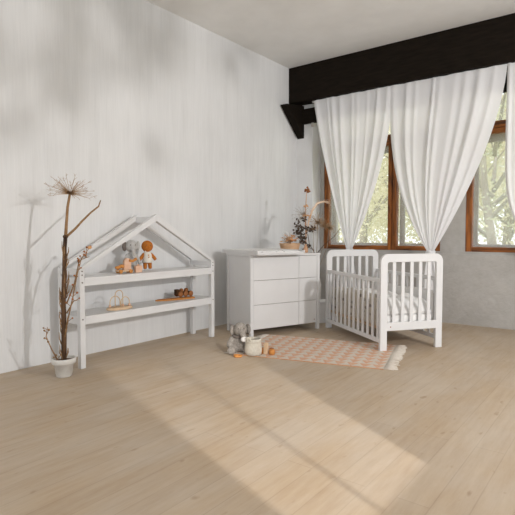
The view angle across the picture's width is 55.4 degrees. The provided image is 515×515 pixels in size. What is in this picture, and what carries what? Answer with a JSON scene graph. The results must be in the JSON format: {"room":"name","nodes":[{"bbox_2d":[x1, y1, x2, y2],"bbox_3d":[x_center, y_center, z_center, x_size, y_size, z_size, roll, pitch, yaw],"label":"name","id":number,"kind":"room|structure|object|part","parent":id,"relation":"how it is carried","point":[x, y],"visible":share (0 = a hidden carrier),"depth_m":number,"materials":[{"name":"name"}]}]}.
{"room":"children's room","nodes":[
{"label":"children's room","id":0,"kind":"room"},
{"bbox_2d":[0,0,295,373],"bbox_3d":[-2.355,-0.763,3.421,0.250,3.350,10.600,2,4,38],"label":"wall","id":1,"kind":"structure","parent":0,"point":[174,119],"depth_m":4.62,"materials":[{"name":"white paint"}]},
{"bbox_2d":[281,104,303,138],"bbox_3d":[0.480,-1.887,6.723,0.110,0.448,0.428,2,4,38],"label":"trim","id":2,"kind":"structure","parent":1,"relation":"attached to","point":[293,113],"depth_m":6.73,"materials":[{"name":"black wood"}]},
{"bbox_2d":[302,72,506,126],"bbox_3d":[4.148,-1.799,4.128,8.869,0.250,0.064,2,4,38],"label":"trim","id":3,"kind":"structure","parent":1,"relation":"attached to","point":[308,115],"depth_m":6.72,"materials":[{"name":"black paint"}]},
{"bbox_3d":[2.353,-2.055,5.476,3.972,0.043,0.142,2,4,38],"label":"curtain rod","id":4,"kind":"object","parent":1,"relation":"attached to","visible":0},
{"bbox_2d":[314,86,390,287],"bbox_3d":[1.199,-0.840,6.321,1.114,2.550,0.119,2,4,38],"label":"curtain","id":5,"kind":"object","parent":4,"relation":"hanging from","point":[353,128],"visible":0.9,"depth_m":6.26,"materials":[{"name":"white fabric"}]},
{"bbox_2d":[390,64,506,290],"bbox_3d":[2.109,-0.805,5.607,1.291,2.550,0.128,2,4,41],"label":"curtain","id":6,"kind":"object","parent":4,"relation":"hanging from","point":[441,127],"visible":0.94,"depth_m":5.60,"materials":[{"name":"white fabric"}]},
{"bbox_2d":[505,62,514,219],"bbox_3d":[3.092,-0.769,4.861,1.177,2.550,0.124,2,4,38],"label":"curtain","id":7,"kind":"object","parent":4,"relation":"hanging from","point":[510,104],"visible":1,"depth_m":5.16,"materials":[{"name":"white fabric"}]},
{"bbox_2d":[0,315,514,514],"bbox_3d":[1.211,1.104,0.763,9.250,0.120,10.600,2,4,38],"label":"floor","id":8,"kind":"structure","parent":0,"point":[180,424],"depth_m":2.69,"materials":[{"name":"beige wood"}]},
{"bbox_2d":[51,355,75,377],"bbox_3d":[-1.468,0.828,3.715,0.178,0.142,0.178,2,4,38],"label":"flowerpot","id":9,"kind":"object","parent":8,"relation":"on","point":[63,368],"visible":0.92,"depth_m":3.66,"materials":[{"name":"ceramic"}]},
{"bbox_2d":[43,174,100,359],"bbox_3d":[-1.415,0.072,3.746,0.356,1.451,0.394,0,3,-4],"label":"dried plant","id":10,"kind":"object","parent":9,"relation":"in","point":[63,294],"visible":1,"depth_m":3.69,"materials":[{"name":"brown plant"}]},
{"bbox_3d":[-1.435,-0.316,3.701,0.026,0.331,0.064,2,4,38],"label":"stem","id":11,"kind":"part","parent":10,"relation":"part of","materials":[{"name":"plant"}]},
{"bbox_2d":[58,214,213,368],"bbox_3d":[-1.051,0.229,4.583,0.318,1.254,1.563,2,4,38],"label":"shelf","id":12,"kind":"object","parent":8,"relation":"on","point":[82,316],"visible":0.79,"depth_m":4.40,"materials":[{"name":"white paint"}]},
{"bbox_3d":[-1.622,0.481,4.077,0.045,0.800,0.045,2,4,38],"label":"post","id":13,"kind":"part","parent":12,"relation":"part of","materials":[{"name":"white paint"}]},
{"bbox_3d":[-1.516,0.116,3.974,0.227,0.050,0.035,2,4,38],"label":"eave rail","id":14,"kind":"part","parent":12,"relation":"part of","materials":[{"name":"white paint"}]},
{"bbox_3d":[-1.407,0.489,3.911,0.045,0.800,0.045,2,4,38],"label":"post","id":15,"kind":"part","parent":12,"relation":"part of","materials":[{"name":"white paint"}]},
{"bbox_2d":[106,290,131,310],"bbox_3d":[-1.209,0.367,4.293,0.141,0.169,0.256,2,4,38],"label":"toy","id":16,"kind":"object","parent":12,"relation":"on","point":[120,307],"visible":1,"depth_m":4.26,"materials":[{"name":"brown wood"}]},
{"bbox_2d":[115,257,136,273],"bbox_3d":[-1.173,0.070,4.359,0.201,0.137,0.080,-2,4,-40],"label":"toy","id":17,"kind":"object","parent":12,"relation":"on","point":[126,267],"visible":1,"depth_m":4.34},
{"bbox_2d":[122,240,140,269],"bbox_3d":[-1.155,-0.021,4.493,0.124,0.276,0.136,1,3,20],"label":"elephant","id":18,"kind":"object","parent":12,"relation":"on","point":[131,246],"visible":0.76,"depth_m":4.46},
{"bbox_2d":[134,264,141,272],"bbox_3d":[-1.082,0.097,4.444,0.064,0.075,0.044,-2,4,-37],"label":"block","id":19,"kind":"object","parent":12,"relation":"on","point":[138,268],"visible":0.99,"depth_m":4.43,"materials":[{"name":"pink wood"}]},
{"bbox_3d":[-1.042,-0.351,4.567,0.227,0.055,0.040,2,4,38],"label":"ridge rail","id":20,"kind":"part","parent":12,"relation":"part of","materials":[{"name":"white paint"}]},
{"bbox_2d":[139,241,156,268],"bbox_3d":[-1.042,-0.026,4.631,0.178,0.268,0.104,-2,3,-30],"label":"doll","id":21,"kind":"object","parent":12,"relation":"on","point":[146,257],"visible":0.98,"depth_m":4.60,"materials":[{"name":"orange fabric"}]},
{"bbox_2d":[155,296,194,300],"bbox_3d":[-0.822,0.412,4.912,0.440,0.019,0.110,-2,4,-39],"label":"board","id":22,"kind":"object","parent":12,"relation":"on","point":[187,297],"visible":1,"depth_m":4.89,"materials":[{"name":"orange wood"}]},
{"bbox_2d":[174,288,192,296],"bbox_3d":[-0.757,0.355,5.001,0.190,0.085,0.081,-3,4,-42],"label":"toy vehicle","id":23,"kind":"object","parent":22,"relation":"on","point":[180,292],"visible":1,"depth_m":4.97,"materials":[{"name":"brown wood"}]},
{"bbox_3d":[-0.696,0.422,5.278,0.045,0.800,0.045,2,4,38],"label":"post","id":24,"kind":"part","parent":12,"relation":"part of","materials":[{"name":"white paint"}]},
{"bbox_3d":[-0.590,0.057,5.175,0.227,0.050,0.035,2,4,38],"label":"eave rail","id":25,"kind":"part","parent":12,"relation":"part of","materials":[{"name":"white paint"}]},
{"bbox_3d":[-0.481,0.430,5.112,0.045,0.800,0.045,2,4,38],"label":"post","id":26,"kind":"part","parent":12,"relation":"part of","materials":[{"name":"white paint"}]},
{"bbox_2d":[226,252,319,336],"bbox_3d":[0.181,0.381,5.509,0.933,0.860,0.510,-2,3,-33],"label":"dresser","id":27,"kind":"object","parent":8,"relation":"on","point":[264,291],"visible":0.9,"depth_m":5.28,"materials":[{"name":"white paint"}]},
{"bbox_3d":[-0.317,0.393,5.463,0.038,0.840,0.038,-2,3,-33],"label":"leg","id":28,"kind":"part","parent":27,"relation":"part of","materials":[{"name":"white paint"}]},
{"bbox_3d":[-0.191,0.365,5.268,0.020,0.764,0.423,-2,3,-33],"label":"panel","id":29,"kind":"part","parent":27,"relation":"part of","materials":[{"name":"white paint"}]},
{"bbox_3d":[-0.066,0.412,5.076,0.038,0.840,0.038,-2,3,-33],"label":"leg","id":30,"kind":"part","parent":27,"relation":"part of","materials":[{"name":"white paint"}]},
{"bbox_2d":[222,248,304,254],"bbox_3d":[0.053,-0.066,5.381,0.604,0.046,0.740,-2,3,-33],"label":"tray","id":31,"kind":"object","parent":27,"relation":"on","point":[230,251],"visible":0.77,"depth_m":5.13,"materials":[{"name":"white paint"}]},
{"bbox_2d":[234,248,299,252],"bbox_3d":[0.053,-0.073,5.381,0.554,0.033,0.690,-2,3,-33],"label":"mat","id":32,"kind":"object","parent":31,"relation":"in","point":[261,250],"visible":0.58,"depth_m":5.21,"materials":[{"name":"white fabric"}]},
{"bbox_3d":[0.202,0.110,5.229,0.590,0.244,0.020,-2,3,-33],"label":"drawer","id":33,"kind":"part","parent":27,"relation":"part of","materials":[{"name":"white paint"}]},
{"bbox_3d":[0.202,0.362,5.241,0.590,0.252,0.020,-2,3,-33],"label":"drawer","id":34,"kind":"part","parent":27,"relation":"part of","materials":[{"name":"white paint"}]},
{"bbox_3d":[0.202,0.619,5.254,0.590,0.254,0.020,-2,3,-33],"label":"drawer","id":35,"kind":"part","parent":27,"relation":"part of","materials":[{"name":"white paint"}]},
{"bbox_2d":[279,243,300,249],"bbox_3d":[0.377,-0.115,5.720,0.254,0.110,0.254,2,4,38],"label":"basket","id":36,"kind":"object","parent":27,"relation":"on","point":[282,245],"visible":0.71,"depth_m":5.62,"materials":[{"name":"beige wicker"}]},
{"bbox_2d":[280,231,297,242],"bbox_3d":[0.386,-0.191,5.710,0.221,0.234,0.244,2,4,38],"label":"dried flowers","id":37,"kind":"object","parent":36,"relation":"in","point":[289,237],"visible":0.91,"depth_m":5.68,"materials":[{"name":"beige plant"}]},
{"bbox_2d":[303,244,307,252],"bbox_3d":[0.557,-0.117,5.658,0.052,0.120,0.052,2,4,38],"label":"bud vase","id":38,"kind":"object","parent":27,"relation":"on","point":[305,248],"visible":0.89,"depth_m":5.64,"materials":[{"name":"ceramic"}]},
{"bbox_2d":[292,186,329,249],"bbox_3d":[0.616,-0.440,5.605,0.456,0.749,0.228,0,3,0],"label":"bouquet","id":39,"kind":"object","parent":38,"relation":"in","point":[304,216],"visible":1,"depth_m":5.63,"materials":[{"name":"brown plant"}]},
{"bbox_3d":[0.550,-0.413,5.646,0.038,0.690,0.013,1,3,20],"label":"stem","id":40,"kind":"part","parent":39,"relation":"part of","materials":[{"name":"plant"}]},
{"bbox_3d":[0.558,0.099,5.459,0.250,0.244,0.020,-2,3,-33],"label":"drawer","id":41,"kind":"part","parent":27,"relation":"part of","materials":[{"name":"white paint"}]},
{"bbox_3d":[0.558,0.351,5.471,0.250,0.252,0.020,-2,3,-33],"label":"drawer","id":42,"kind":"part","parent":27,"relation":"part of","materials":[{"name":"white paint"}]},
{"bbox_3d":[0.558,0.608,5.484,0.250,0.254,0.020,-2,3,-33],"label":"drawer","id":43,"kind":"part","parent":27,"relation":"part of","materials":[{"name":"white paint"}]},
{"bbox_3d":[0.678,0.389,5.557,0.038,0.840,0.038,-2,3,-33],"label":"leg","id":44,"kind":"part","parent":27,"relation":"part of","materials":[{"name":"white paint"}]},
{"bbox_2d":[224,334,406,369],"bbox_3d":[0.565,0.854,4.557,1.530,0.013,0.916,1,3,22],"label":"rug","id":45,"kind":"object","parent":8,"relation":"on","point":[304,349],"visible":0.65,"depth_m":4.43,"materials":[{"name":"pink fabric"}]},
{"bbox_2d":[227,322,250,354],"bbox_3d":[-0.168,0.725,4.421,0.222,0.276,0.216,0,3,-7],"label":"elephant","id":46,"kind":"object","parent":45,"relation":"on","point":[236,342],"visible":0.91,"depth_m":4.40},
{"bbox_2d":[245,337,261,355],"bbox_3d":[-0.039,0.778,4.354,0.154,0.168,0.160,2,4,38],"label":"basket","id":47,"kind":"object","parent":45,"relation":"on","point":[253,345],"visible":0.99,"depth_m":4.30,"materials":[{"name":"white fabric"}]},
{"bbox_2d":[264,342,268,353],"bbox_3d":[0.076,0.809,4.372,0.038,0.104,0.038,1,3,18],"label":"block","id":48,"kind":"object","parent":45,"relation":"on","point":[266,344],"visible":1,"depth_m":4.36,"materials":[{"name":"brown wood"}]},
{"bbox_2d":[269,349,274,354],"bbox_3d":[0.128,0.837,4.359,0.056,0.048,0.056,2,4,38],"label":"block","id":49,"kind":"object","parent":45,"relation":"on","point":[271,351],"visible":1,"depth_m":4.34,"materials":[{"name":"orange wood"}]},
{"bbox_2d":[319,299,335,322],"bbox_3d":[0.830,0.654,6.014,0.250,0.265,0.190,-1,3,-16],"label":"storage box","id":50,"kind":"object","parent":8,"relation":"on","point":[322,301],"visible":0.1,"depth_m":5.91,"materials":[{"name":"white plastic"}]},
{"bbox_3d":[0.830,0.536,6.008,0.250,0.030,0.190,-1,3,-16],"label":"lid","id":51,"kind":"part","parent":50,"relation":"part of","materials":[{"name":"white plastic"}]},
{"bbox_2d":[325,249,442,350],"bbox_3d":[1.267,0.383,5.129,0.660,0.893,1.212,-1,3,-16],"label":"crib","id":52,"kind":"object","parent":8,"relation":"on","point":[381,275],"visible":0.94,"depth_m":4.63,"materials":[{"name":"white paint"}]},
{"bbox_3d":[1.100,0.355,5.694,0.660,0.893,0.032,-1,3,-16],"label":"panel","id":53,"kind":"part","parent":52,"relation":"part of","materials":[{"name":"white paint"}]},
{"bbox_3d":[0.969,0.184,5.033,0.028,0.036,1.144,-1,3,-16],"label":"rail","id":54,"kind":"part","parent":52,"relation":"part of","materials":[{"name":"white paint"}]},
{"bbox_3d":[0.969,0.741,5.060,0.028,0.040,1.144,-1,3,-16],"label":"rail","id":55,"kind":"part","parent":52,"relation":"part of","materials":[{"name":"white paint"}]},
{"bbox_2d":[332,287,376,324],"bbox_3d":[1.009,0.468,5.059,0.032,0.313,1.086,-1,3,-16],"label":"bumper cover","id":56,"kind":"object","parent":52,"relation":"in","point":[365,291],"visible":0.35,"depth_m":4.95,"materials":[{"name":"fabric"}]},
{"bbox_2d":[374,282,433,319],"bbox_3d":[1.523,0.450,5.209,0.026,0.335,1.086,-1,3,-16],"label":"bumper cover","id":57,"kind":"object","parent":52,"relation":"in","point":[398,288],"visible":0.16,"depth_m":4.92,"materials":[{"name":"white fabric"}]},
{"bbox_3d":[1.562,0.175,5.207,0.028,0.036,1.144,-1,3,-16],"label":"rail","id":58,"kind":"part","parent":52,"relation":"part of","materials":[{"name":"white paint"}]},
{"bbox_2d":[387,313,430,321],"bbox_3d":[1.266,0.564,5.139,0.490,0.115,1.134,-1,3,-16],"label":"mattress","id":59,"kind":"object","parent":52,"relation":"on","point":[406,316],"visible":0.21,"depth_m":4.59,"materials":[{"name":"white fabric"}]},
{"bbox_2d":[369,289,430,314],"bbox_3d":[1.318,0.428,4.957,0.476,0.171,0.755,-1,3,-16],"label":"duvet","id":60,"kind":"object","parent":59,"relation":"on","point":[389,294],"visible":0.38,"depth_m":4.64,"materials":[{"name":"white fabric"}]},
{"bbox_3d":[1.433,0.411,4.566,0.660,0.893,0.032,-1,3,-16],"label":"panel","id":61,"kind":"part","parent":52,"relation":"part of","materials":[{"name":"white paint"}]},
{"bbox_3d":[1.562,0.733,5.234,0.028,0.040,1.144,-1,3,-16],"label":"rail","id":62,"kind":"part","parent":52,"relation":"part of","materials":[{"name":"white paint"}]},
{"bbox_3d":[0.773,0.467,6.604,0.170,0.580,0.170,2,4,38],"label":"floor vase","id":63,"kind":"object","parent":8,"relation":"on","visible":0},
{"bbox_2d":[299,212,339,264],"bbox_3d":[0.818,0.064,6.580,0.552,1.348,0.255,-1,3,-12],"label":"dried plant","id":64,"kind":"object","parent":63,"relation":"in","point":[318,221],"visible":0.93,"depth_m":6.55,"materials":[{"name":"brown plant"}]},
{"bbox_2d":[146,0,514,67],"bbox_3d":[1.211,-2.377,0.593,9.250,0.150,10.600,2,4,38],"label":"ceiling","id":65,"kind":"structure","parent":0,"point":[289,33],"depth_m":5.23,"materials":[{"name":"white paint"}]},
{"bbox_2d":[318,141,514,329],"bbox_3d":[4.367,-0.819,4.567,9.000,3.350,0.480,2,4,38],"label":"wall","id":66,"kind":"structure","parent":0,"point":[479,287],"depth_m":5.81,"materials":[{"name":"paint"}]},
{"bbox_2d":[296,104,319,252],"bbox_3d":[0.721,-0.938,6.986,0.268,3.350,0.210,2,4,38],"label":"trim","id":67,"kind":"structure","parent":66,"relation":"attached to","point":[307,148],"depth_m":6.89,"materials":[{"name":"white paint"}]},
{"bbox_2d":[324,134,439,250],"bbox_3d":[1.667,-1.154,6.546,1.630,2.095,0.255,2,4,38],"label":"window","id":68,"kind":"structure","parent":66,"relation":"in","point":[393,187],"depth_m":6.44,"materials":[{"name":"brown wood"}]},
{"bbox_3d":[1.486,-0.838,6.837,0.968,1.435,0.040,2,4,38],"label":"sash","id":69,"kind":"part","parent":68,"relation":"part of","materials":[{"name":"grey paint"}]},
{"bbox_3d":[1.621,-0.132,6.537,1.490,0.055,0.090,2,4,38],"label":"rail","id":70,"kind":"part","parent":68,"relation":"part of","materials":[{"name":"brown wood"}]},
{"bbox_3d":[2.132,-0.814,6.340,0.582,1.435,0.040,2,4,38],"label":"sash","id":71,"kind":"part","parent":68,"relation":"part of","materials":[{"name":"grey paint"}]},
{"bbox_2d":[289,13,514,105],"bbox_3d":[4.101,-2.235,4.152,9.000,0.479,0.350,2,4,38],"label":"ceiling beam","id":72,"kind":"structure","parent":66,"relation":"attached to","point":[490,42],"depth_m":5.72,"materials":[{"name":"black wood"}]},
{"bbox_2d":[465,120,514,252],"bbox_3d":[3.137,-1.099,5.416,1.500,2.095,0.255,2,4,38],"label":"window","id":73,"kind":"structure","parent":66,"relation":"in","point":[498,134],"depth_m":5.79,"materials":[{"name":"brown wood"}]},
{"bbox_3d":[3.091,-0.077,5.406,1.360,0.055,0.090,2,4,38],"label":"rail","id":74,"kind":"part","parent":73,"relation":"part of","materials":[{"name":"brown wood"}]},
{"bbox_3d":[3.091,-1.435,5.340,1.360,0.054,0.088,2,4,38],"label":"rail","id":75,"kind":"part","parent":73,"relation":"part of","materials":[{"name":"brown wood"}]},
{"bbox_3d":[3.090,-1.505,5.335,1.360,0.075,0.094,2,4,38],"label":"rail","id":76,"kind":"part","parent":73,"relation":"part of","materials":[{"name":"brown wood"}]},
{"label":"outside","id":77,"kind":"structure","parent":0,"visible":0},
{"bbox_3d":[13.338,-0.079,31.856,70.000,0.200,53.300,2,4,38],"label":"meadow","id":78,"kind":"object","parent":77,"visible":0},
{"bbox_2d":[340,167,410,242],"bbox_3d":[4.939,-2.343,24.216,9.319,6.652,9.823,-2,4,-38],"label":"tree","id":79,"kind":"object","parent":78,"relation":"on","point":[385,219],"visible":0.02,"depth_m":23.07,"materials":[{"name":"green plant"}]},
{"bbox_2d":[338,132,416,241],"bbox_3d":[2.912,-3.553,18.676,10.072,8.038,9.959,2,3,32],"label":"tree","id":80,"kind":"object","parent":78,"relation":"on","point":[390,132],"visible":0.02,"depth_m":18.99,"materials":[{"name":"green plant"}]},
{"bbox_2d":[338,126,502,242],"bbox_3d":[2.384,-2.296,10.976,7.027,6.281,6.077,2,4,38],"label":"tree","id":81,"kind":"object","parent":78,"relation":"on","point":[368,218],"visible":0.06,"depth_m":10.87,"materials":[{"name":"green plant"}]},
{"bbox_2d":[338,160,505,242],"bbox_3d":[3.114,-3.173,14.620,8.930,7.676,8.619,2,4,38],"label":"tree","id":82,"kind":"object","parent":78,"relation":"on","point":[383,163],"visible":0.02,"depth_m":14.61,"materials":[{"name":"green plant"}]},
{"bbox_2d":[338,95,514,243],"bbox_3d":[3.835,-2.478,10.345,6.442,6.707,6.837,-3,4,-44],"label":"tree","id":83,"kind":"object","parent":78,"relation":"on","point":[387,154],"visible":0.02,"depth_m":10.28,"materials":[{"name":"green plant"}]},
{"bbox_2d":[359,96,514,244],"bbox_3d":[7.221,-3.576,13.761,9.887,8.566,9.440,1,3,25],"label":"tree","id":84,"kind":"object","parent":78,"relation":"on","point":[508,230],"visible":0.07,"depth_m":13.95,"materials":[{"name":"green plant"}]},
{"bbox_2d":[370,158,504,242],"bbox_3d":[7.091,-1.586,20.189,8.800,5.984,9.059,1,3,25],"label":"tree","id":85,"kind":"object","parent":78,"relation":"on","point":[414,234],"visible":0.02,"depth_m":20.04,"materials":[{"name":"green plant"}]},
{"bbox_2d":[369,94,513,242],"bbox_3d":[5.970,-3.507,16.552,10.789,8.586,11.145,0,3,-2],"label":"tree","id":86,"kind":"object","parent":78,"relation":"on","point":[489,153],"visible":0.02,"depth_m":16.73,"materials":[{"name":"green plant"}]},
{"bbox_2d":[377,93,514,243],"bbox_3d":[4.185,-1.785,8.882,6.045,5.468,5.512,0,3,-3],"label":"tree","id":87,"kind":"object","parent":78,"relation":"on","point":[490,235],"visible":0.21,"depth_m":8.84,"materials":[{"name":"green plant"}]},
{"bbox_2d":[478,152,513,242],"bbox_3d":[10.524,-1.564,17.746,9.033,5.220,9.399,-1,3,-24],"label":"tree","id":88,"kind":"object","parent":78,"relation":"on","point":[488,152],"visible":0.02,"depth_m":17.91,"materials":[{"name":"green plant"}]},
{"bbox_2d":[478,97,514,243],"bbox_3d":[7.811,-2.698,13.099,9.184,6.976,9.596,2,4,38],"label":"tree","id":89,"kind":"object","parent":78,"relation":"on","point":[502,97],"visible":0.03,"depth_m":13.28,"materials":[{"name":"green plant"}]}
]}

